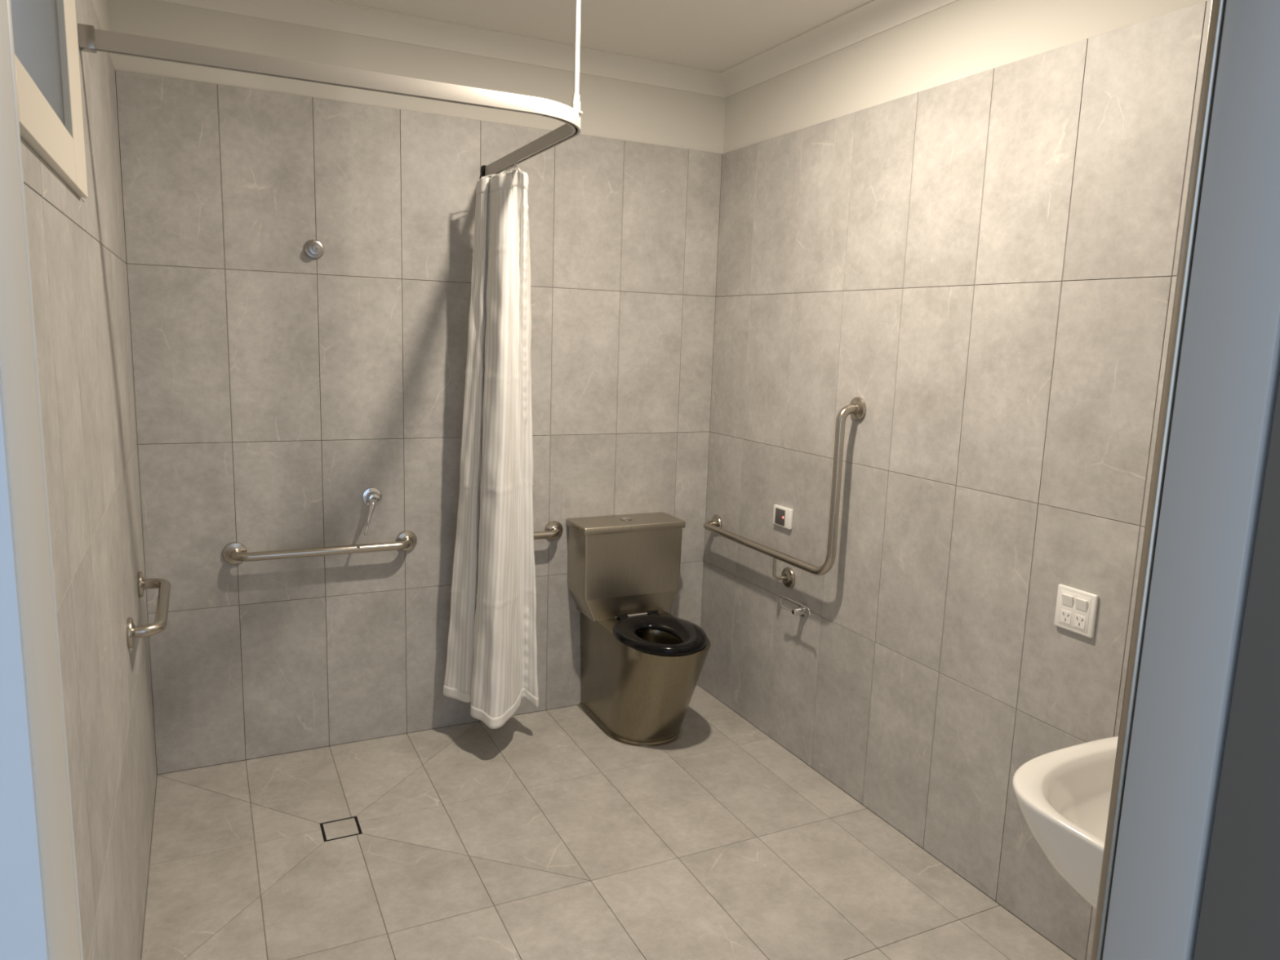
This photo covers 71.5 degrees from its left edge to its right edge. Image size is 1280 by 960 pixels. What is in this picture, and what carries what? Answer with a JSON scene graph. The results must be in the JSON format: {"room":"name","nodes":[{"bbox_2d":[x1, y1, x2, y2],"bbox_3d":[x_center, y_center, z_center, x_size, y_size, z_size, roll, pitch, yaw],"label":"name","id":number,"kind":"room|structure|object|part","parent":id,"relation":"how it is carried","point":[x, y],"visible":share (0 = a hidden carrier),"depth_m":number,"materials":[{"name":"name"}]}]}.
{"room":"accessible bathroom","nodes":[
{"label":"accessible bathroom","id":0,"kind":"room"},
{"bbox_2d":[0,373,49,959],"bbox_3d":[-1.204,0.202,-0.045,2.067,3.000,0.016,-3,10,-26],"label":"wall","id":1,"kind":"structure","parent":0,"point":[23,921],"depth_m":0.40,"materials":[{"name":"blue paint"}]},
{"bbox_2d":[0,0,1279,959],"bbox_3d":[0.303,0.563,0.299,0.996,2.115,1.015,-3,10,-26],"label":"door frame","id":2,"kind":"structure","parent":1,"relation":"in","point":[1190,868],"depth_m":0.81,"materials":[{"name":"paint"}]},
{"bbox_2d":[20,0,156,959],"bbox_3d":[-1.115,-0.062,1.585,0.200,3.000,3.110,-3,10,-26],"label":"wall","id":3,"kind":"structure","parent":0,"point":[77,246],"depth_m":1.83,"materials":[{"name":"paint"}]},
{"bbox_2d":[9,0,88,198],"bbox_3d":[-0.928,-0.866,1.313,0.064,0.754,0.920,-3,10,-26],"label":"window","id":4,"kind":"structure","parent":3,"relation":"in","point":[45,34],"depth_m":1.44,"materials":[{"name":"paint"}]},
{"bbox_3d":[-0.903,-0.844,1.301,0.006,0.552,0.590,-3,10,-26],"label":"pane","id":5,"kind":"part","parent":4,"relation":"part of","materials":[{"name":"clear glass"}]},
{"bbox_2d":[126,571,170,648],"bbox_3d":[-1.431,0.366,2.603,0.091,0.082,0.572,-3,10,-26],"label":"grab rail","id":6,"kind":"object","parent":3,"relation":"attached to","point":[133,632],"visible":1,"depth_m":2.50,"materials":[{"name":"silver metal"}]},
{"bbox_2d":[107,0,725,774],"bbox_3d":[-0.736,-0.377,3.579,2.759,3.000,0.200,-3,10,-26],"label":"wall","id":7,"kind":"structure","parent":0,"point":[276,385],"depth_m":3.33,"materials":[{"name":"tile"}]},
{"bbox_2d":[303,240,324,259],"bbox_3d":[-1.154,-0.819,3.150,0.068,0.068,0.050,-3,10,-26],"label":"outlet","id":8,"kind":"object","parent":7,"relation":"attached to","point":[313,249],"visible":1,"depth_m":3.15,"materials":[{"name":"silver metal"}]},
{"bbox_2d":[222,530,417,564],"bbox_3d":[-1.172,0.258,3.312,0.695,0.082,0.091,-3,10,-26],"label":"grab rail","id":9,"kind":"object","parent":7,"relation":"attached to","point":[234,553],"visible":1,"depth_m":3.26,"materials":[{"name":"silver metal"}]},
{"bbox_2d":[361,487,382,535],"bbox_3d":[-1.005,0.116,3.347,0.076,0.159,0.140,-1,10,-19],"label":"shower mixer","id":10,"kind":"object","parent":7,"relation":"attached to","point":[371,497],"visible":1,"depth_m":3.35,"materials":[{"name":"silver metal"}]},
{"bbox_3d":[-1.024,0.065,3.397,0.076,0.076,0.009,-3,10,-26],"label":"wall plate","id":11,"kind":"part","parent":10,"relation":"part of","materials":[{"name":"silver metal"}]},
{"bbox_3d":[-1.005,0.115,3.338,0.033,0.097,0.084,1,9,-5],"label":"lever","id":12,"kind":"part","parent":10,"relation":"part of","materials":[{"name":"silver metal"}]},
{"bbox_2d":[155,0,725,97],"bbox_3d":[-0.638,-1.616,3.259,2.279,0.075,0.078,-3,10,-26],"label":"trim","id":13,"kind":"structure","parent":7,"relation":"attached to","point":[329,15],"depth_m":3.27,"materials":[{"name":"paint"}]},
{"bbox_2d":[533,520,563,539],"bbox_3d":[-0.487,0.226,3.647,0.397,0.082,0.091,-3,10,-26],"label":"grab rail","id":14,"kind":"object","parent":7,"relation":"attached to","point":[553,530],"visible":0.46,"depth_m":3.69,"materials":[{"name":"silver metal"}]},
{"bbox_2d":[334,0,871,71],"bbox_3d":[-0.009,-1.476,1.989,2.659,0.100,3.300,-3,10,-26],"label":"ceiling","id":15,"kind":"structure","parent":0,"point":[714,35],"depth_m":3.12,"materials":[{"name":"paint"}]},
{"bbox_2d":[77,0,582,177],"bbox_3d":[-0.877,-1.292,2.607,1.231,0.519,1.102,-3,10,-26],"label":"track","id":16,"kind":"object","parent":15,"relation":"hanging from","point":[91,39],"visible":0.97,"depth_m":2.16,"materials":[{"name":"metal"}]},
{"bbox_2d":[443,162,538,728],"bbox_3d":[-0.533,-0.105,3.340,0.347,2.065,0.313,-3,10,-26],"label":"shower curtain","id":17,"kind":"object","parent":16,"relation":"hanging from","point":[491,664],"visible":1,"depth_m":3.29,"materials":[{"name":"white fabric"}]},
{"bbox_3d":[-0.173,-1.277,2.461,0.015,0.455,0.015,-3,10,-26],"label":"hanger rod","id":18,"kind":"part","parent":16,"relation":"part of","materials":[{"name":"white metal"}]},
{"bbox_2d":[140,684,1075,959],"bbox_3d":[-0.124,1.302,2.493,2.659,0.120,3.193,-3,10,-26],"label":"floor","id":19,"kind":"structure","parent":0,"point":[539,835],"depth_m":2.78,"materials":[{"name":"tile"}]},
{"bbox_2d":[320,816,362,841],"bbox_3d":[-0.982,1.145,2.916,0.117,0.003,0.117,-3,10,-26],"label":"floor drain","id":20,"kind":"object","parent":19,"relation":"on","point":[347,827],"visible":1,"depth_m":2.91,"materials":[{"name":"stone"}]},
{"bbox_2d":[566,511,711,746],"bbox_3d":[0.031,0.623,3.642,0.467,0.857,0.683,-3,10,-26],"label":"toilet","id":21,"kind":"object","parent":19,"relation":"on","point":[642,664],"visible":1,"depth_m":3.66,"materials":[{"name":"silver metal"}]},
{"bbox_3d":[-0.067,0.329,3.813,0.452,0.289,0.200,-3,10,-26],"label":"cistern tank","id":22,"kind":"part","parent":21,"relation":"part of","materials":[{"name":"silver metal"}]},
{"bbox_3d":[-0.060,0.183,3.786,0.467,0.028,0.208,-3,10,-26],"label":"cistern lid","id":23,"kind":"part","parent":21,"relation":"part of","materials":[{"name":"silver metal"}]},
{"bbox_3d":[-0.020,1.028,3.796,0.340,0.006,0.494,-3,10,-26],"label":"plate","id":24,"kind":"part","parent":21,"relation":"part of","materials":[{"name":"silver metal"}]},
{"bbox_3d":[0.081,0.605,3.522,0.358,0.031,0.433,-3,10,-26],"label":"seat","id":25,"kind":"part","parent":21,"relation":"part of","materials":[{"name":"black plastic"}]},
{"bbox_2d":[698,0,1211,959],"bbox_3d":[1.092,-0.167,2.666,0.200,3.000,3.110,-3,10,-26],"label":"wall","id":26,"kind":"structure","parent":0,"point":[962,220],"depth_m":2.72,"materials":[{"name":"tile"}]},
{"bbox_2d":[773,504,793,529],"bbox_3d":[0.565,0.146,3.523,0.018,0.080,0.116,-3,10,-26],"label":"button","id":27,"kind":"object","parent":26,"relation":"attached to","point":[782,516],"visible":1,"depth_m":3.51,"materials":[{"name":"white plastic"}]},
{"bbox_2d":[703,396,866,587],"bbox_3d":[0.513,0.025,3.534,0.091,0.779,0.980,-3,10,-26],"label":"grab rail","id":28,"kind":"object","parent":26,"relation":"attached to","point":[856,408],"visible":1,"depth_m":3.13,"materials":[{"name":"silver metal"}]},
{"bbox_2d":[779,595,810,617],"bbox_3d":[0.616,0.496,3.388,0.076,0.078,0.200,-3,10,-26],"label":"holder","id":29,"kind":"object","parent":26,"relation":"attached to","point":[803,611],"visible":1,"depth_m":3.41,"materials":[{"name":"silver metal"}]},
{"bbox_3d":[0.611,0.505,3.419,0.057,0.050,0.050,-3,10,-26],"label":"wall post","id":30,"kind":"part","parent":29,"relation":"part of","materials":[{"name":"silver metal"}]},
{"bbox_2d":[720,0,957,97],"bbox_3d":[0.973,-1.437,2.491,0.078,0.075,2.910,-3,10,-26],"label":"trim","id":31,"kind":"structure","parent":26,"relation":"attached to","point":[872,18],"depth_m":3.14,"materials":[{"name":"paint"}]},
{"bbox_2d":[1053,583,1097,638],"bbox_3d":[1.149,0.346,2.349,0.019,0.117,0.117,-3,10,-26],"label":"power outlet","id":32,"kind":"object","parent":26,"relation":"attached to","point":[1076,609],"visible":1,"depth_m":2.34,"materials":[{"name":"white plastic"}]},
{"bbox_2d":[1060,608,1071,624],"bbox_3d":[1.136,0.366,2.370,0.003,0.034,0.032,-3,10,-26],"label":"socket","id":33,"kind":"object","parent":32,"relation":"attached to","point":[1065,614],"depth_m":2.37,"materials":[{"name":"grey plastic"}]},
{"bbox_2d":[1062,593,1074,607],"bbox_3d":[1.136,0.320,2.362,0.009,0.030,0.034,-3,10,-26],"label":"rocker switch","id":34,"kind":"object","parent":32,"relation":"attached to","point":[1068,599],"depth_m":2.36,"materials":[{"name":"white plastic"}]},
{"bbox_3d":[1.148,0.346,2.349,0.004,0.092,0.090,-3,10,-26],"label":"plate","id":35,"kind":"part","parent":32,"relation":"part of","materials":[{"name":"white plastic"}]},
{"bbox_2d":[1073,613,1085,629],"bbox_3d":[1.155,0.372,2.333,0.003,0.034,0.032,-3,10,-26],"label":"socket","id":36,"kind":"object","parent":32,"relation":"attached to","point":[1079,620],"depth_m":2.33,"materials":[{"name":"grey plastic"}]},
{"bbox_2d":[1075,597,1088,611],"bbox_3d":[1.155,0.327,2.325,0.009,0.030,0.034,-3,10,-26],"label":"rocker switch","id":37,"kind":"object","parent":32,"relation":"attached to","point":[1081,603],"depth_m":2.32,"materials":[{"name":"white plastic"}]},
{"bbox_3d":[0.605,0.109,0.887,2.659,3.000,0.093,-3,10,-26],"label":"wall","id":38,"kind":"structure","parent":0,"visible":0},
{"bbox_2d":[1012,736,1118,909],"bbox_3d":[1.063,0.630,1.618,0.604,0.375,0.626,-3,10,-26],"label":"basin","id":39,"kind":"object","parent":38,"relation":"attached to","point":[1063,796],"visible":0.33,"depth_m":1.74,"materials":[{"name":"white ceramic"}]}
]}

